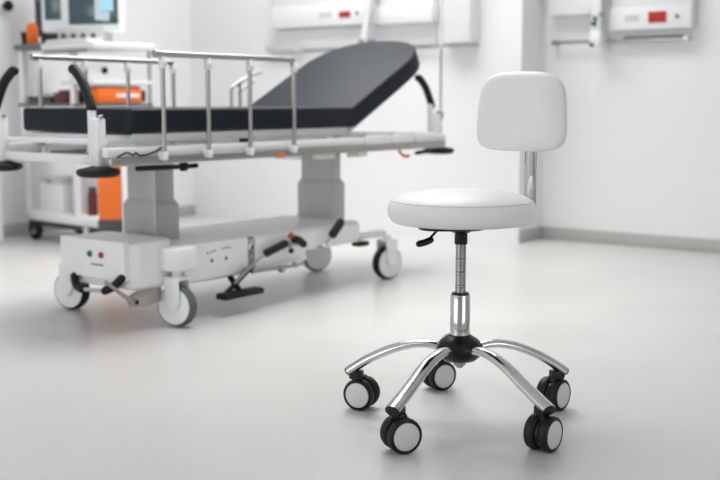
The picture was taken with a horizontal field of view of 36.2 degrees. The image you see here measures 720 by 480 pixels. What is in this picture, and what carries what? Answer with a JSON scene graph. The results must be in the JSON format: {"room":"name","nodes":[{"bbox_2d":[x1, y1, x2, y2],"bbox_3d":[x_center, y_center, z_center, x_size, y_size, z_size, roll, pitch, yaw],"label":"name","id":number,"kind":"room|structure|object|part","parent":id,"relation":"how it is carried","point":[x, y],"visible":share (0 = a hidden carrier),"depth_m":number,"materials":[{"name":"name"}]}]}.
{"room":"hospital room","nodes":[
{"label":"hospital room","id":0,"kind":"room"},
{"bbox_2d":[0,0,193,224],"bbox_3d":[-3.936,-1.173,4.217,0.100,2.900,8.980,5,9,37],"label":"wall","id":1,"kind":"structure","parent":0,"point":[166,24],"depth_m":7.23,"materials":[{"name":"white paint"}]},
{"bbox_2d":[2,0,13,10],"bbox_3d":[-2.095,-1.390,6.531,0.045,0.066,0.066,5,9,37],"label":"wall fitting","id":2,"kind":"object","parent":1,"relation":"attached to","point":[7,5],"visible":1,"depth_m":6.51,"materials":[{"name":"black plastic"}]},
{"bbox_2d":[3,205,194,236],"bbox_3d":[-3.891,0.234,4.361,0.014,0.072,8.980,5,9,37],"label":"baseboard","id":3,"kind":"structure","parent":1,"relation":"attached to","point":[15,228],"depth_m":6.76,"materials":[{"name":"plastic"}]},
{"bbox_2d":[0,215,719,479],"bbox_3d":[-0.497,0.619,2.010,8.500,0.100,9.462,5,9,37],"label":"floor","id":4,"kind":"structure","parent":0,"point":[252,387],"depth_m":3.37,"materials":[{"name":"plastic"}]},
{"bbox_2d":[0,172,3,244],"bbox_3d":[-2.292,-0.270,6.149,0.316,0.620,0.470,5,9,37],"label":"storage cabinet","id":5,"kind":"object","parent":4,"relation":"on","point":[1,214],"visible":1,"depth_m":6.25,"materials":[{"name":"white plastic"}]},
{"bbox_2d":[14,41,154,238],"bbox_3d":[-1.590,-0.560,6.377,0.786,1.138,0.430,6,10,41],"label":"equipment cart","id":6,"kind":"object","parent":4,"relation":"on","point":[81,223],"visible":0.62,"depth_m":6.21,"materials":[{"name":"white plastic"}]},
{"bbox_2d":[20,32,26,43],"bbox_3d":[-1.955,-1.180,6.439,0.060,0.075,0.060,6,10,41],"label":"cup","id":7,"kind":"object","parent":6,"relation":"on","point":[23,34],"visible":0.48,"depth_m":6.42,"materials":[{"name":"black plastic"}]},
{"bbox_2d":[26,19,38,43],"bbox_3d":[-1.903,-1.208,6.390,0.068,0.145,0.068,6,10,41],"label":"bottle","id":8,"kind":"object","parent":6,"relation":"on","point":[32,37],"visible":0.81,"depth_m":6.37,"materials":[{"name":"orange plastic"}]},
{"bbox_2d":[28,96,53,102],"bbox_3d":[-1.775,-0.819,6.419,0.230,0.040,0.220,6,10,41],"label":"tray","id":9,"kind":"object","parent":6,"relation":"on","point":[32,99],"visible":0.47,"depth_m":6.31,"materials":[{"name":"grey plastic"}]},
{"bbox_2d":[43,93,53,95],"bbox_3d":[-1.788,-0.841,6.455,0.188,0.047,0.048,5,9,33],"label":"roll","id":10,"kind":"object","parent":9,"relation":"in","point":[44,94],"visible":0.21,"depth_m":6.46,"materials":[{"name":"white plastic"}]},
{"bbox_2d":[34,0,57,42],"bbox_3d":[-1.838,-1.364,6.524,0.092,0.420,0.164,6,10,41],"label":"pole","id":11,"kind":"object","parent":6,"relation":"on","point":[38,9],"visible":0.39,"depth_m":6.48,"materials":[{"name":"grey metal"}]},
{"bbox_2d":[39,175,73,212],"bbox_3d":[-1.743,-0.271,6.457,0.230,0.200,0.197,6,10,41],"label":"storage bin","id":12,"kind":"object","parent":6,"relation":"on","point":[56,191],"visible":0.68,"depth_m":6.37,"materials":[{"name":"white plastic"}]},
{"bbox_3d":[-1.741,-0.355,6.449,0.230,0.032,0.190,6,10,41],"label":"lid","id":13,"kind":"part","parent":12,"relation":"part of","materials":[{"name":"grey plastic"}]},
{"bbox_2d":[23,208,98,227],"bbox_3d":[-1.591,-0.141,6.437,0.756,0.054,0.400,6,10,41],"label":"shelf","id":14,"kind":"object","parent":6,"relation":"attached to","point":[76,219],"depth_m":6.30,"materials":[{"name":"white plastic"}]},
{"bbox_2d":[54,90,83,102],"bbox_3d":[-1.640,-0.815,6.254,0.130,0.075,0.150,6,10,41],"label":"box","id":15,"kind":"object","parent":6,"relation":"on","point":[63,96],"visible":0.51,"depth_m":6.20,"materials":[{"name":"red plastic"}]},
{"bbox_3d":[-1.639,-0.843,6.243,0.080,0.017,0.120,6,10,41],"label":"lid","id":16,"kind":"part","parent":15,"relation":"part of","materials":[{"name":"grey plastic"}]},
{"bbox_2d":[45,37,101,43],"bbox_3d":[-1.589,-1.104,6.099,0.400,0.023,0.100,6,10,41],"label":"keyboard","id":17,"kind":"object","parent":6,"relation":"on","point":[84,39],"visible":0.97,"depth_m":6.03,"materials":[{"name":"white plastic"}]},
{"bbox_2d":[41,0,125,41],"bbox_3d":[-1.563,-1.290,6.229,0.472,0.360,0.150,1,7,11],"label":"monitor","id":18,"kind":"object","parent":6,"relation":"on","point":[99,19],"visible":0.96,"depth_m":6.17,"materials":[{"name":"white plastic"}]},
{"bbox_2d":[18,103,152,106],"bbox_3d":[-1.591,-0.780,6.356,0.756,0.020,0.400,6,10,41],"label":"shelf","id":19,"kind":"object","parent":6,"relation":"attached to","point":[19,104],"depth_m":6.16,"materials":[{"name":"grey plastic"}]},
{"bbox_2d":[81,177,98,213],"bbox_3d":[-1.557,-0.279,6.363,0.110,0.240,0.140,6,10,41],"label":"container","id":20,"kind":"object","parent":6,"relation":"on","point":[86,182],"visible":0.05,"depth_m":6.29,"materials":[{"name":"grey plastic"}]},
{"bbox_2d":[74,64,109,79],"bbox_3d":[-1.491,-0.928,6.088,0.192,0.090,0.140,6,10,41],"label":"box","id":21,"kind":"object","parent":6,"relation":"on","point":[96,71],"visible":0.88,"depth_m":6.03,"materials":[{"name":"white plastic"}]},
{"bbox_2d":[87,187,97,215],"bbox_3d":[-1.508,-0.219,6.206,0.056,0.160,0.056,6,10,41],"label":"bottle","id":22,"kind":"object","parent":6,"relation":"on","point":[92,194],"visible":1,"depth_m":6.19,"materials":[{"name":"red plastic"}]},
{"bbox_2d":[61,80,152,84],"bbox_3d":[-1.425,-0.886,6.196,0.316,0.020,0.400,6,10,41],"label":"shelf","id":23,"kind":"object","parent":6,"relation":"attached to","point":[72,82],"depth_m":6.09,"materials":[{"name":"white plastic"}]},
{"bbox_2d":[90,86,145,102],"bbox_3d":[-1.389,-0.815,6.170,0.208,0.095,0.335,6,10,41],"label":"equipment case","id":24,"kind":"object","parent":6,"relation":"on","point":[101,94],"visible":0.82,"depth_m":6.07,"materials":[{"name":"orange plastic"}]},
{"bbox_3d":[-1.367,-0.850,6.119,0.100,0.012,0.285,6,10,41],"label":"lid","id":25,"kind":"part","parent":24,"relation":"part of","materials":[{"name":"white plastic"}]},
{"bbox_2d":[98,166,127,232],"bbox_3d":[-1.304,-0.229,5.908,0.208,0.600,0.191,0,7,0],"label":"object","id":26,"kind":"object","parent":4,"relation":"on","point":[112,192],"visible":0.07,"depth_m":5.82,"materials":[{"name":"orange plastic"}]},
{"bbox_3d":[-1.246,-0.264,5.903,0.025,0.530,0.191,0,7,0],"label":"post","id":27,"kind":"part","parent":26,"relation":"part of","materials":[{"name":"white metal"}]},
{"bbox_2d":[0,50,453,326],"bbox_3d":[-0.455,-0.277,4.694,0.766,1.001,2.208,6,9,38],"label":"hospital bed","id":28,"kind":"object","parent":4,"relation":"on","point":[152,250],"visible":0.92,"depth_m":4.19,"materials":[{"name":"metal"}]},
{"bbox_3d":[-1.316,-0.369,4.043,0.038,0.167,0.038,6,9,38],"label":"corner post","id":29,"kind":"part","parent":28,"relation":"part of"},
{"bbox_3d":[-1.295,-0.550,4.010,0.142,0.165,0.035,5,9,32],"label":"push handle","id":30,"kind":"part","parent":28,"relation":"part of","materials":[{"name":"black rubber"}]},
{"bbox_3d":[-1.221,-0.506,4.210,0.017,0.370,0.017,6,9,38],"label":"rail post","id":31,"kind":"part","parent":28,"relation":"part of","materials":[{"name":"metal"}]},
{"bbox_3d":[-0.944,-0.515,3.738,0.142,0.165,0.035,7,10,44],"label":"push handle","id":32,"kind":"part","parent":28,"relation":"part of","materials":[{"name":"black rubber"}]},
{"bbox_3d":[-1.089,-0.528,4.377,0.017,0.370,0.017,6,9,38],"label":"rail post","id":33,"kind":"part","parent":28,"relation":"part of","materials":[{"name":"metal"}]},
{"bbox_2d":[87,110,95,164],"bbox_3d":[-0.905,-0.354,3.721,0.029,0.200,0.029,6,9,38],"label":"post","id":34,"kind":"object","parent":28,"relation":"attached to","point":[91,114],"depth_m":3.70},
{"bbox_3d":[-0.959,0.064,3.973,0.354,0.137,0.035,6,9,38],"label":"foot panel","id":35,"kind":"part","parent":28,"relation":"part of","materials":[{"name":"white plastic"}]},
{"bbox_3d":[-0.881,-0.326,3.705,0.038,0.167,0.038,6,9,38],"label":"corner post","id":36,"kind":"part","parent":28,"relation":"part of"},
{"bbox_3d":[-1.021,-0.717,4.441,0.026,0.046,0.727,6,9,38],"label":"rail","id":37,"kind":"part","parent":28,"relation":"part of","materials":[{"name":"metal"}]},
{"bbox_3d":[-0.839,0.183,3.839,0.114,0.097,0.014,-5,9,-34],"label":"pedal arm","id":38,"kind":"part","parent":28,"relation":"part of","materials":[{"name":"metal"}]},
{"bbox_3d":[-0.956,-0.549,4.546,0.017,0.370,0.017,6,9,38],"label":"rail post","id":39,"kind":"part","parent":28,"relation":"part of","materials":[{"name":"metal"}]},
{"bbox_3d":[-0.677,-0.451,3.789,0.017,0.366,0.017,6,9,38],"label":"rail post","id":40,"kind":"part","parent":28,"relation":"part of","materials":[{"name":"metal"}]},
{"bbox_3d":[-0.679,-0.256,3.885,0.034,0.034,0.293,6,9,38],"label":"release lever","id":41,"kind":"part","parent":28,"relation":"part of","materials":[{"name":"black plastic"}]},
{"bbox_3d":[-0.803,-0.574,4.741,0.017,0.370,0.017,6,9,38],"label":"rail post","id":42,"kind":"part","parent":28,"relation":"part of","materials":[{"name":"metal"}]},
{"bbox_3d":[-0.545,-0.472,3.956,0.017,0.366,0.017,6,9,38],"label":"rail post","id":43,"kind":"part","parent":28,"relation":"part of","materials":[{"name":"metal"}]},
{"bbox_3d":[-0.551,0.074,4.186,0.026,0.140,0.338,6,9,38],"label":"panel","id":44,"kind":"part","parent":28,"relation":"part of","materials":[{"name":"white plastic"}]},
{"bbox_2d":[23,41,419,133],"bbox_3d":[-0.444,-0.672,4.618,0.620,0.395,1.862,6,9,38],"label":"mattress","id":45,"kind":"object","parent":28,"relation":"on","point":[340,87],"visible":0.88,"depth_m":4.70,"materials":[{"name":"black leather"}]},
{"bbox_3d":[-0.638,-0.487,4.391,0.620,0.084,1.232,6,9,38],"label":"seat","id":46,"kind":"part","parent":45,"relation":"part of","materials":[{"name":"black leather"}]},
{"bbox_3d":[-0.477,-0.659,4.021,0.026,0.046,0.727,6,9,38],"label":"rail","id":47,"kind":"part","parent":28,"relation":"part of","materials":[{"name":"metal"}]},
{"bbox_3d":[-0.487,-0.416,4.663,0.700,0.084,2.040,6,9,38],"label":"frame","id":48,"kind":"part","parent":28,"relation":"part of","materials":[{"name":"white metal"}]},
{"bbox_3d":[-0.492,0.158,4.267,0.068,0.102,0.150,6,9,38],"label":"pedal stem","id":49,"kind":"part","parent":28,"relation":"part of","materials":[{"name":"silver metal"}]},
{"bbox_3d":[-0.519,-0.627,5.097,0.057,0.314,0.222,6,9,38],"label":"grab handle","id":50,"kind":"part","parent":28,"relation":"part of","materials":[{"name":"metal"}]},
{"bbox_3d":[-0.412,-0.493,4.125,0.017,0.366,0.017,6,9,38],"label":"rail post","id":51,"kind":"part","parent":28,"relation":"part of","materials":[{"name":"metal"}]},
{"bbox_3d":[-0.278,-0.018,4.439,0.026,0.026,0.026,6,9,38],"label":"knob","id":52,"kind":"part","parent":28,"relation":"part of","materials":[{"name":"red plastic"}]},
{"bbox_3d":[-0.259,-0.518,4.319,0.017,0.366,0.017,6,9,38],"label":"rail post","id":53,"kind":"part","parent":28,"relation":"part of","materials":[{"name":"metal"}]},
{"bbox_3d":[-0.215,0.021,4.613,0.024,0.121,0.670,6,9,38],"label":"panel","id":54,"kind":"part","parent":28,"relation":"part of","materials":[{"name":"white plastic"}]},
{"bbox_3d":[-0.144,0.003,4.640,0.045,0.066,0.075,6,9,38],"label":"tilt lever","id":55,"kind":"part","parent":28,"relation":"part of","materials":[{"name":"silver metal"}]},
{"bbox_2d":[332,130,425,137],"bbox_3d":[-0.084,-0.500,5.172,0.512,0.013,0.650,6,9,38],"label":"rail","id":56,"kind":"object","parent":28,"relation":"on","point":[354,133],"depth_m":5.10,"materials":[{"name":"white metal"}]},
{"bbox_3d":[0.301,-0.414,5.162,0.020,0.025,0.171,4,8,30],"label":"brake lever","id":57,"kind":"part","parent":28,"relation":"part of","materials":[{"name":"black plastic"}]},
{"bbox_3d":[0.311,-0.710,5.265,0.120,0.165,0.035,-5,9,-35],"label":"push handle","id":58,"kind":"part","parent":28,"relation":"part of","materials":[{"name":"black rubber"}]},
{"bbox_2d":[427,104,432,132],"bbox_3d":[0.338,-0.555,5.300,0.029,0.200,0.029,6,9,38],"label":"socket","id":59,"kind":"object","parent":28,"relation":"attached to","point":[429,106],"depth_m":5.28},
{"bbox_3d":[0.363,-0.527,5.285,0.038,0.167,0.038,6,9,38],"label":"corner post","id":60,"kind":"part","parent":28,"relation":"part of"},
{"bbox_2d":[439,0,442,133],"bbox_3d":[0.391,-1.050,5.262,0.024,1.211,0.208,6,9,38],"label":"pole","id":61,"kind":"object","parent":28,"relation":"on","point":[441,1],"visible":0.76,"depth_m":5.28,"materials":[{"name":"silver metal"}]},
{"bbox_2d":[343,71,570,453],"bbox_3d":[0.260,0.017,2.808,0.614,0.893,0.657,0,7,0],"label":"stool","id":62,"kind":"object","parent":4,"relation":"on","point":[526,111],"visible":1,"depth_m":2.79,"materials":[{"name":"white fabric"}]},
{"bbox_3d":[0.094,0.308,2.875,0.272,0.109,0.039,2,8,18],"label":"leg","id":63,"kind":"part","parent":62,"relation":"part of","materials":[{"name":"silver metal"}]},
{"bbox_3d":[0.154,0.336,2.674,0.039,0.114,0.304,5,9,32],"label":"leg","id":64,"kind":"part","parent":62,"relation":"part of","materials":[{"name":"silver metal"}]},
{"bbox_3d":[0.230,-0.032,2.783,0.172,0.026,0.240,0,7,0],"label":"seat plate","id":65,"kind":"part","parent":62,"relation":"part of","materials":[{"name":"black plastic"}]},
{"bbox_3d":[0.256,-0.086,2.776,0.374,0.083,0.374,0,7,0],"label":"seat","id":66,"kind":"part","parent":62,"relation":"part of","materials":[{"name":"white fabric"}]},
{"bbox_3d":[0.358,0.336,2.675,0.039,0.114,0.302,-5,9,-34],"label":"leg","id":67,"kind":"part","parent":62,"relation":"part of","materials":[{"name":"silver metal"}]},
{"bbox_3d":[0.425,-0.341,2.916,0.267,0.210,0.060,6,6,37],"label":"backrest","id":68,"kind":"part","parent":62,"relation":"part of","materials":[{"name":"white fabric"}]},
{"bbox_3d":[0.418,0.308,2.875,0.272,0.109,0.039,-2,8,-18],"label":"leg","id":69,"kind":"part","parent":62,"relation":"part of","materials":[{"name":"silver metal"}]},
{"bbox_2d":[190,0,545,242],"bbox_3d":[-0.066,-1.545,7.138,2.738,2.900,0.382,5,9,37],"label":"wall","id":70,"kind":"structure","parent":0,"point":[512,32],"depth_m":6.84,"materials":[{"name":"white paint"}]},
{"bbox_2d":[271,0,377,29],"bbox_3d":[-0.237,-1.505,6.979,0.820,0.300,0.082,5,9,37],"label":"control unit","id":71,"kind":"object","parent":70,"relation":"attached to","point":[285,14],"visible":0.99,"depth_m":6.98,"materials":[{"name":"white plastic"}]},
{"bbox_2d":[266,23,436,51],"bbox_3d":[-0.084,-1.268,6.913,1.320,0.140,0.052,5,9,37],"label":"panel","id":72,"kind":"object","parent":70,"relation":"attached to","point":[421,33],"visible":0.99,"depth_m":6.92,"materials":[{"name":"white paint"}]},
{"bbox_2d":[358,0,375,42],"bbox_3d":[0.074,-1.411,6.703,0.125,0.443,0.124,5,9,37],"label":"support arm","id":73,"kind":"object","parent":72,"relation":"attached to","point":[368,3],"visible":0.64,"depth_m":6.67,"materials":[{"name":"white plastic"}]},
{"bbox_2d":[303,43,478,51],"bbox_3d":[0.170,-1.176,6.736,1.310,0.019,0.045,5,9,37],"label":"rail","id":74,"kind":"object","parent":70,"relation":"attached to","point":[463,44],"visible":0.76,"depth_m":6.52,"materials":[{"name":"metal"}]},
{"bbox_2d":[375,0,438,24],"bbox_3d":[0.280,-1.429,6.595,0.415,0.260,0.085,5,9,37],"label":"supplies","id":75,"kind":"object","parent":70,"relation":"attached to","point":[390,12],"visible":1,"depth_m":6.56,"materials":[{"name":"white plastic"}]},
{"bbox_2d":[443,0,479,43],"bbox_3d":[0.581,-1.586,6.334,0.205,0.892,0.105,5,9,37],"label":"upper cabinet","id":76,"kind":"object","parent":70,"relation":"attached to","point":[461,18],"visible":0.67,"depth_m":6.32,"materials":[{"name":"white plastic"}]},
{"bbox_2d":[518,226,541,242],"bbox_3d":[0.999,-0.032,6.449,0.014,0.072,0.268,5,9,37],"label":"baseboard","id":77,"kind":"structure","parent":70,"relation":"attached to","point":[525,235],"depth_m":6.43,"materials":[{"name":"plastic"}]},
{"bbox_2d":[541,0,719,239],"bbox_3d":[3.413,-1.236,4.712,5.762,2.900,0.100,5,9,37],"label":"wall","id":78,"kind":"structure","parent":0,"point":[639,153],"depth_m":6.14,"materials":[{"name":"white paint"}]},
{"bbox_2d":[549,0,591,16],"bbox_3d":[1.217,-1.438,6.244,0.280,0.320,0.075,5,9,37],"label":"supplies","id":79,"kind":"object","parent":78,"relation":"attached to","point":[557,8],"visible":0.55,"depth_m":6.24,"materials":[{"name":"white plastic"}]},
{"bbox_2d":[551,35,690,44],"bbox_3d":[1.443,-1.113,6.123,0.815,0.032,0.060,5,9,37],"label":"rail","id":80,"kind":"object","parent":78,"relation":"attached to","point":[659,37],"visible":0.8,"depth_m":6.03,"materials":[{"name":"metal"}]},
{"bbox_2d":[589,0,608,47],"bbox_3d":[1.339,-1.373,6.099,0.083,0.600,0.132,5,9,37],"label":"mounting pole","id":81,"kind":"object","parent":80,"relation":"attached to","point":[598,37],"visible":1,"depth_m":6.08,"materials":[{"name":"white plastic"}]},
{"bbox_2d":[542,226,719,252],"bbox_3d":[3.339,0.168,4.875,5.662,0.072,0.014,5,9,37],"label":"baseboard","id":82,"kind":"structure","parent":78,"relation":"attached to","point":[582,235],"depth_m":6.21,"materials":[{"name":"plastic"}]},
{"bbox_2d":[609,0,696,31],"bbox_3d":[1.586,-1.354,5.970,0.470,0.420,0.083,5,9,37],"label":"control unit","id":83,"kind":"object","parent":78,"relation":"attached to","point":[624,15],"visible":1,"depth_m":5.95,"materials":[{"name":"white plastic"}]}
]}

